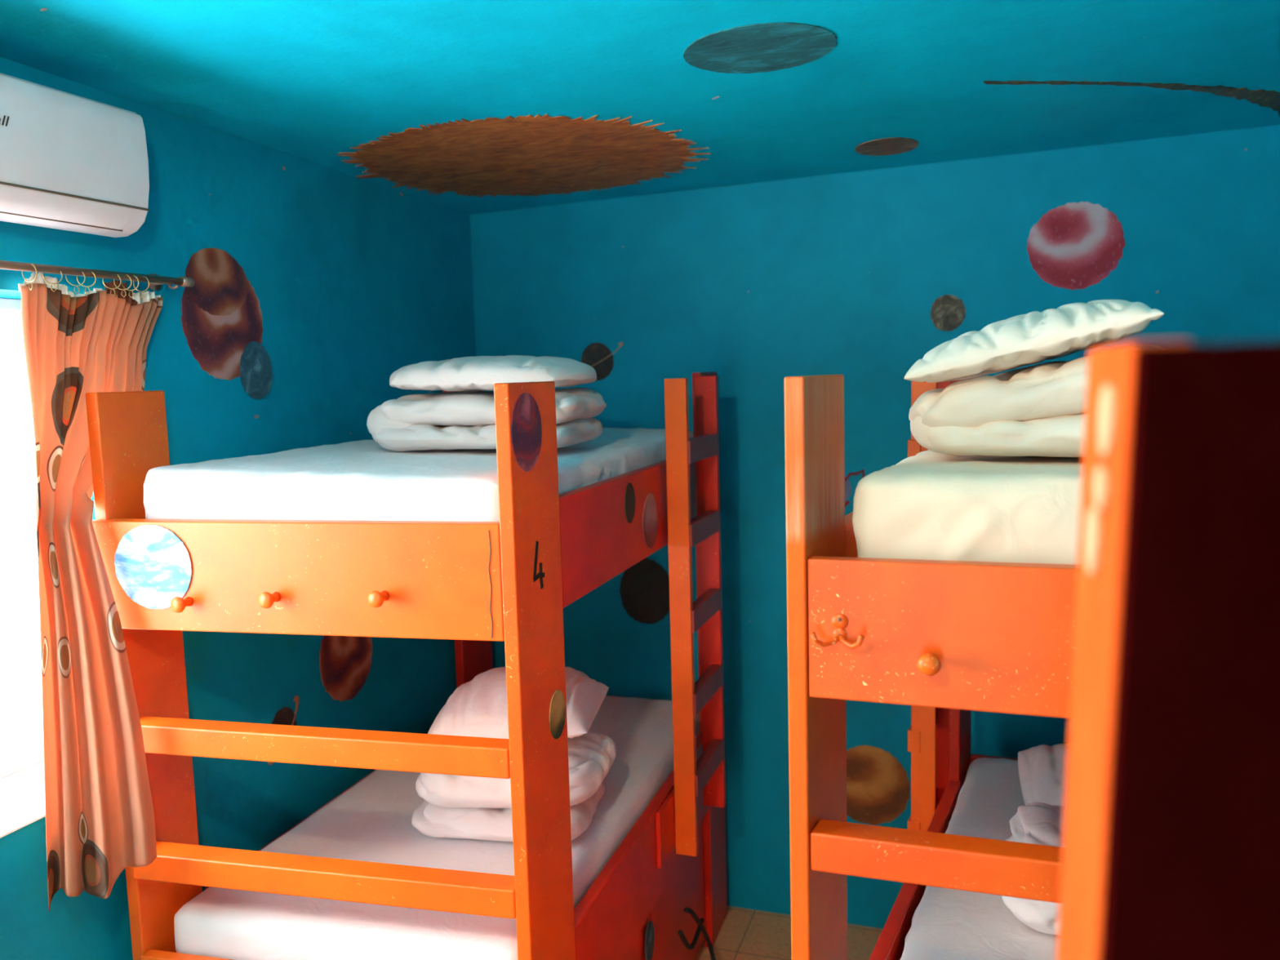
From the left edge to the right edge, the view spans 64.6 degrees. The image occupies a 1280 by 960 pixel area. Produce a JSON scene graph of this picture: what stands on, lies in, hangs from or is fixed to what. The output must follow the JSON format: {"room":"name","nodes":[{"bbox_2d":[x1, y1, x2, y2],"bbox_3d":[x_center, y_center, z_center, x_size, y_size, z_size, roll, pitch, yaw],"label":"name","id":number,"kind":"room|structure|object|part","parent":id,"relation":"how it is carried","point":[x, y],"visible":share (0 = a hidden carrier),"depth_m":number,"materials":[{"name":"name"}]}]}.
{"room":"bedroom","nodes":[
{"label":"bedroom","id":0,"kind":"room"},
{"bbox_2d":[0,57,475,959],"bbox_3d":[-1.653,0.470,1.990,0.258,3.200,5.570,0,6,19],"label":"wall","id":1,"kind":"structure","parent":0,"point":[315,283],"depth_m":3.07,"materials":[{"name":"teal paint"}]},
{"bbox_2d":[0,297,45,838],"bbox_3d":[-1.699,0.240,1.821,0.247,1.216,1.770,0,6,19],"label":"window","id":2,"kind":"structure","parent":1,"relation":"in","point":[22,780],"depth_m":2.52,"materials":[{"name":"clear glass"}]},
{"bbox_3d":[-1.659,0.842,1.875,0.197,0.006,1.770,0,6,19],"label":"sill","id":3,"kind":"part","parent":2,"relation":"part of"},
{"bbox_2d":[0,72,149,237],"bbox_3d":[-1.385,-0.684,2.042,0.212,0.290,0.810,0,6,19],"label":"air conditioner","id":4,"kind":"object","parent":1,"relation":"attached to","point":[68,162],"visible":1,"depth_m":2.19,"materials":[{"name":"white plastic"}]},
{"bbox_2d":[0,260,194,290],"bbox_3d":[-1.558,-0.417,1.748,0.080,0.045,2.066,0,6,19],"label":"curtain rod","id":5,"kind":"object","parent":1,"relation":"attached to","point":[156,281],"visible":0.98,"depth_m":2.43,"materials":[{"name":"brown metal"}]},
{"bbox_2d":[22,263,37,290],"bbox_3d":[-1.358,-0.452,2.253,0.041,0.059,0.003,0,6,15],"label":"curtain ring","id":6,"kind":"object","parent":5,"relation":"hanging from","point":[30,282],"visible":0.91,"depth_m":2.25,"materials":[{"name":"gold metal"}]},
{"bbox_2d":[42,271,62,292],"bbox_3d":[-1.339,-0.458,2.309,0.041,0.059,0.003,-7,8,-43],"label":"curtain ring","id":7,"kind":"object","parent":5,"relation":"hanging from","point":[60,271],"visible":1,"depth_m":2.31,"materials":[{"name":"gold metal"}]},
{"bbox_2d":[65,271,85,293],"bbox_3d":[-1.319,-0.465,2.367,0.041,0.059,0.003,-6,7,-35],"label":"curtain ring","id":8,"kind":"object","parent":5,"relation":"hanging from","point":[82,272],"visible":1,"depth_m":2.37,"materials":[{"name":"gold metal"}]},
{"bbox_2d":[76,271,96,294],"bbox_3d":[-1.309,-0.468,2.395,0.041,0.059,0.003,-5,7,-29],"label":"curtain ring","id":9,"kind":"object","parent":5,"relation":"hanging from","point":[87,286],"visible":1,"depth_m":2.40,"materials":[{"name":"gold metal"}]},
{"bbox_2d":[17,272,163,911],"bbox_3d":[-1.294,0.230,2.456,0.211,1.435,0.498,-2,6,-8],"label":"curtain","id":10,"kind":"object","parent":5,"relation":"hanging from","point":[100,814],"visible":0.97,"depth_m":2.34,"materials":[{"name":"fabric"}]},
{"bbox_2d":[102,275,121,297],"bbox_3d":[-1.285,-0.476,2.465,0.041,0.059,0.003,-5,7,-31],"label":"curtain ring","id":11,"kind":"object","parent":5,"relation":"hanging from","point":[117,275],"visible":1,"depth_m":2.47,"materials":[{"name":"gold metal"}]},
{"bbox_2d":[113,274,132,297],"bbox_3d":[-1.274,-0.479,2.496,0.041,0.059,0.003,-3,6,-16],"label":"curtain ring","id":12,"kind":"object","parent":5,"relation":"hanging from","point":[126,274],"visible":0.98,"depth_m":2.50,"materials":[{"name":"gold metal"}]},
{"bbox_2d":[120,275,138,297],"bbox_3d":[-1.267,-0.482,2.518,0.041,0.059,0.003,-3,6,-11],"label":"curtain ring","id":13,"kind":"object","parent":5,"relation":"hanging from","point":[134,275],"visible":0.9,"depth_m":2.52,"materials":[{"name":"gold metal"}]},
{"bbox_2d":[133,275,149,298],"bbox_3d":[-1.256,-0.486,2.550,0.041,0.059,0.003,-1,6,1],"label":"curtain ring","id":14,"kind":"object","parent":5,"relation":"hanging from","point":[144,276],"visible":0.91,"depth_m":2.55,"materials":[{"name":"gold metal"}]},
{"bbox_2d":[0,0,1279,214],"bbox_3d":[0.021,-0.992,1.167,3.935,0.364,5.720,0,6,19],"label":"ceiling","id":15,"kind":"structure","parent":0,"point":[470,107],"depth_m":2.59,"materials":[{"name":"teal paint"}]},
{"bbox_2d":[695,906,882,959],"bbox_3d":[0.107,2.143,1.496,4.035,0.120,5.820,0,6,19],"label":"floor","id":16,"kind":"structure","parent":0,"point":[744,934],"depth_m":3.99,"materials":[{"name":"stone"}]},
{"bbox_2d":[84,372,727,959],"bbox_3d":[-0.482,0.783,3.266,1.118,2.248,2.061,0,6,19],"label":"bunk bed","id":17,"kind":"object","parent":16,"relation":"on","point":[511,580],"visible":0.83,"depth_m":2.36,"materials":[{"name":"orange paint"}]},
{"bbox_3d":[-1.233,0.886,2.607,0.034,2.221,0.218,0,6,18],"label":"post","id":18,"kind":"part","parent":17,"relation":"part of","materials":[{"name":"orange paint"}]},
{"bbox_3d":[-1.056,0.285,2.335,0.038,0.038,0.045,0,6,19],"label":"knob","id":19,"kind":"part","parent":17,"relation":"part of","materials":[{"name":"orange paint"}]},
{"bbox_3d":[-0.835,0.268,2.283,0.038,0.038,0.045,0,6,19],"label":"knob","id":20,"kind":"part","parent":17,"relation":"part of","materials":[{"name":"orange paint"}]},
{"bbox_3d":[-0.955,1.186,3.491,0.034,0.295,1.476,0,6,18],"label":"rail","id":21,"kind":"part","parent":17,"relation":"part of","materials":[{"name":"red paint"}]},
{"bbox_3d":[-0.573,0.259,2.223,0.038,0.038,0.045,0,6,19],"label":"knob","id":22,"kind":"part","parent":17,"relation":"part of","materials":[{"name":"orange paint"}]},
{"bbox_2d":[143,426,693,521],"bbox_3d":[-0.486,-0.016,3.199,1.006,0.227,1.918,0,6,19],"label":"mattress","id":23,"kind":"object","parent":17,"relation":"on","point":[363,480],"visible":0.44,"depth_m":2.39,"materials":[{"name":"white fabric"}]},
{"bbox_2d":[366,387,606,451],"bbox_3d":[-0.440,-0.180,2.962,0.647,0.166,0.445,0,6,19],"label":"duvet","id":24,"kind":"object","parent":23,"relation":"on","point":[459,420],"visible":0.84,"depth_m":2.81,"materials":[{"name":"white fabric"}]},
{"bbox_2d":[389,355,596,391],"bbox_3d":[-0.424,-0.309,2.930,0.599,0.100,0.403,0,6,19],"label":"pillow","id":25,"kind":"object","parent":24,"relation":"on","point":[479,373],"visible":0.92,"depth_m":2.77,"materials":[{"name":"white fabric"}]},
{"bbox_2d":[173,695,699,959],"bbox_3d":[-0.460,1.058,3.321,1.020,0.165,1.946,0,6,19],"label":"mattress","id":26,"kind":"object","parent":17,"relation":"on","point":[371,821],"visible":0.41,"depth_m":2.76,"materials":[{"name":"white fabric"}]},
{"bbox_2d":[411,729,616,841],"bbox_3d":[-0.362,0.887,3.008,0.557,0.235,0.444,0,6,10],"label":"duvet","id":27,"kind":"object","parent":26,"relation":"on","point":[453,806],"visible":0.56,"depth_m":2.84,"materials":[{"name":"white fabric"}]},
{"bbox_2d":[427,666,608,738],"bbox_3d":[-0.355,0.654,2.985,0.472,0.210,0.398,-1,6,7],"label":"pillow","id":28,"kind":"object","parent":27,"relation":"on","point":[477,708],"visible":0.65,"depth_m":2.85,"materials":[{"name":"white fabric"}]},
{"bbox_3d":[-0.703,0.682,4.279,0.034,2.248,0.276,0,6,18],"label":"post","id":29,"kind":"part","parent":17,"relation":"part of","materials":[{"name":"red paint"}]},
{"bbox_3d":[-0.224,0.885,2.369,0.034,2.218,0.264,0,6,17],"label":"post","id":30,"kind":"part","parent":17,"relation":"part of","materials":[{"name":"orange paint"}]},
{"bbox_3d":[0.006,0.101,3.088,0.032,0.269,1.405,0,6,17],"label":"rail","id":31,"kind":"part","parent":17,"relation":"part of","materials":[{"name":"red paint"}]},
{"bbox_3d":[-0.515,1.647,3.026,0.944,0.482,0.756,0,6,19],"label":"drawer","id":32,"kind":"part","parent":17,"relation":"part of","materials":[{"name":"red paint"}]},
{"bbox_3d":[0.033,1.189,3.203,0.038,0.295,1.406,0,6,17],"label":"rail","id":33,"kind":"part","parent":17,"relation":"part of","materials":[{"name":"red paint"}]},
{"bbox_3d":[-0.300,1.569,3.706,0.944,0.482,0.735,0,6,19],"label":"drawer","id":34,"kind":"part","parent":17,"relation":"part of","materials":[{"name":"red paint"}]},
{"bbox_2d":[655,375,725,868],"bbox_3d":[0.163,0.445,3.358,0.095,1.568,0.523,0,6,19],"label":"ladder","id":35,"kind":"object","parent":17,"relation":"attached to","point":[677,819],"visible":1,"depth_m":3.31,"materials":[{"name":"orange paint"}]},
{"bbox_3d":[0.134,0.458,3.266,0.071,1.564,0.028,0,6,19],"label":"rail","id":36,"kind":"part","parent":35,"relation":"part of","materials":[{"name":"orange paint"}]},
{"bbox_3d":[0.249,0.409,3.588,0.078,1.548,0.028,0,6,19],"label":"rail","id":37,"kind":"part","parent":35,"relation":"part of","materials":[{"name":"red paint"}]},
{"bbox_3d":[0.276,0.700,3.952,0.034,2.228,0.263,0,6,17],"label":"post","id":38,"kind":"part","parent":17,"relation":"part of","materials":[{"name":"red paint"}]},
{"bbox_2d":[677,907,715,959],"bbox_3d":[0.201,1.650,3.479,0.055,0.432,0.367,1,6,22],"label":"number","id":39,"kind":"object","parent":16,"relation":"on","point":[700,927],"visible":1,"depth_m":3.49,"materials":[{"name":"black paint"}]},
{"bbox_2d":[784,374,1077,959],"bbox_3d":[1.159,0.816,2.522,0.972,2.248,2.120,1,7,26],"label":"bunk bed","id":40,"kind":"object","parent":16,"relation":"on","point":[960,637],"visible":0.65,"depth_m":1.72,"materials":[{"name":"orange paint"}]},
{"bbox_3d":[0.346,0.915,1.933,0.034,2.218,0.267,1,7,26],"label":"post","id":41,"kind":"part","parent":40,"relation":"part of","materials":[{"name":"orange paint"}]},
{"bbox_3d":[0.701,0.135,2.620,0.032,0.254,1.437,1,7,26],"label":"rail","id":42,"kind":"part","parent":40,"relation":"part of","materials":[{"name":"orange paint"}]},
{"bbox_3d":[0.734,1.219,2.733,0.038,0.295,1.438,1,7,26],"label":"rail","id":43,"kind":"part","parent":40,"relation":"part of","materials":[{"name":"red paint"}]},
{"bbox_2d":[907,381,950,831],"bbox_3d":[0.977,0.493,3.385,0.091,1.680,0.351,1,7,26],"label":"bed post","id":44,"kind":"object","parent":40,"relation":"attached to","point":[928,731],"visible":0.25,"depth_m":3.29,"materials":[{"name":"orange paint"}]},
{"bbox_3d":[0.910,0.511,3.249,0.076,1.675,0.028,0,6,19],"label":"rail","id":45,"kind":"part","parent":44,"relation":"part of","materials":[{"name":"orange paint"}]},
{"bbox_3d":[1.052,0.476,3.521,0.076,1.680,0.028,0,6,19],"label":"rail","id":46,"kind":"part","parent":44,"relation":"part of","materials":[{"name":"red paint"}]},
{"bbox_3d":[0.474,0.299,1.657,0.037,0.037,0.050,0,6,19],"label":"knob","id":47,"kind":"part","parent":40,"relation":"part of","materials":[{"name":"orange paint"}]},
{"bbox_3d":[1.092,0.730,3.451,0.034,2.228,0.267,1,7,26],"label":"post","id":48,"kind":"part","parent":40,"relation":"part of","materials":[{"name":"red paint"}]},
{"bbox_2d":[852,449,1083,564],"bbox_3d":[1.137,0.007,2.445,0.834,0.226,1.903,1,7,25],"label":"mattress","id":49,"kind":"object","parent":40,"relation":"on","point":[929,504],"visible":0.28,"depth_m":1.70,"materials":[{"name":"beige fabric"}]},
{"bbox_2d":[908,355,1088,457],"bbox_3d":[0.821,-0.166,2.040,0.483,0.206,0.556,1,7,25],"label":"duvet","id":50,"kind":"object","parent":49,"relation":"on","point":[1039,410],"visible":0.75,"depth_m":1.83,"materials":[{"name":"white fabric"}]},
{"bbox_2d":[903,299,1164,382],"bbox_3d":[0.776,-0.272,1.999,0.419,0.147,0.540,1,7,23],"label":"pillow","id":51,"kind":"object","parent":50,"relation":"on","point":[1034,337],"visible":0.99,"depth_m":1.79,"materials":[{"name":"white fabric"}]},
{"bbox_2d":[900,757,1057,959],"bbox_3d":[1.154,1.105,2.557,0.854,0.141,1.895,1,7,25],"label":"mattress","id":52,"kind":"object","parent":40,"relation":"on","point":[948,924],"visible":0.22,"depth_m":2.48,"materials":[{"name":"white fabric"}]},
{"bbox_2d":[1001,802,1064,935],"bbox_3d":[1.120,0.946,2.447,0.486,0.196,0.430,0,6,19],"label":"duvet","id":53,"kind":"object","parent":52,"relation":"on","point":[1034,823],"visible":0.18,"depth_m":2.44,"materials":[{"name":"white fabric"}]},
{"bbox_2d":[1017,743,1067,806],"bbox_3d":[1.314,0.882,2.859,0.442,0.196,0.368,-1,6,10],"label":"pillow","id":54,"kind":"object","parent":53,"relation":"on","point":[1042,768],"visible":0.3,"depth_m":2.89,"materials":[{"name":"white fabric"}]},
{"bbox_2d":[1056,340,1279,959],"bbox_3d":[0.508,1.044,0.568,0.632,2.238,0.268,0,6,19],"label":"wardrobe","id":55,"kind":"object","parent":16,"relation":"on","point":[1171,848],"visible":1,"depth_m":0.44,"materials":[{"name":"orange paint"}]},
{"bbox_3d":[0.259,1.040,0.668,0.097,2.238,0.200,0,6,19],"label":"panel","id":56,"kind":"part","parent":55,"relation":"part of","materials":[{"name":"orange paint"}]},
{"bbox_2d":[470,124,1279,928],"bbox_3d":[1.009,0.194,3.920,3.535,3.200,0.159,0,6,19],"label":"wall","id":57,"kind":"structure","parent":0,"point":[858,276],"depth_m":3.92,"materials":[{"name":"teal paint"}]}
]}

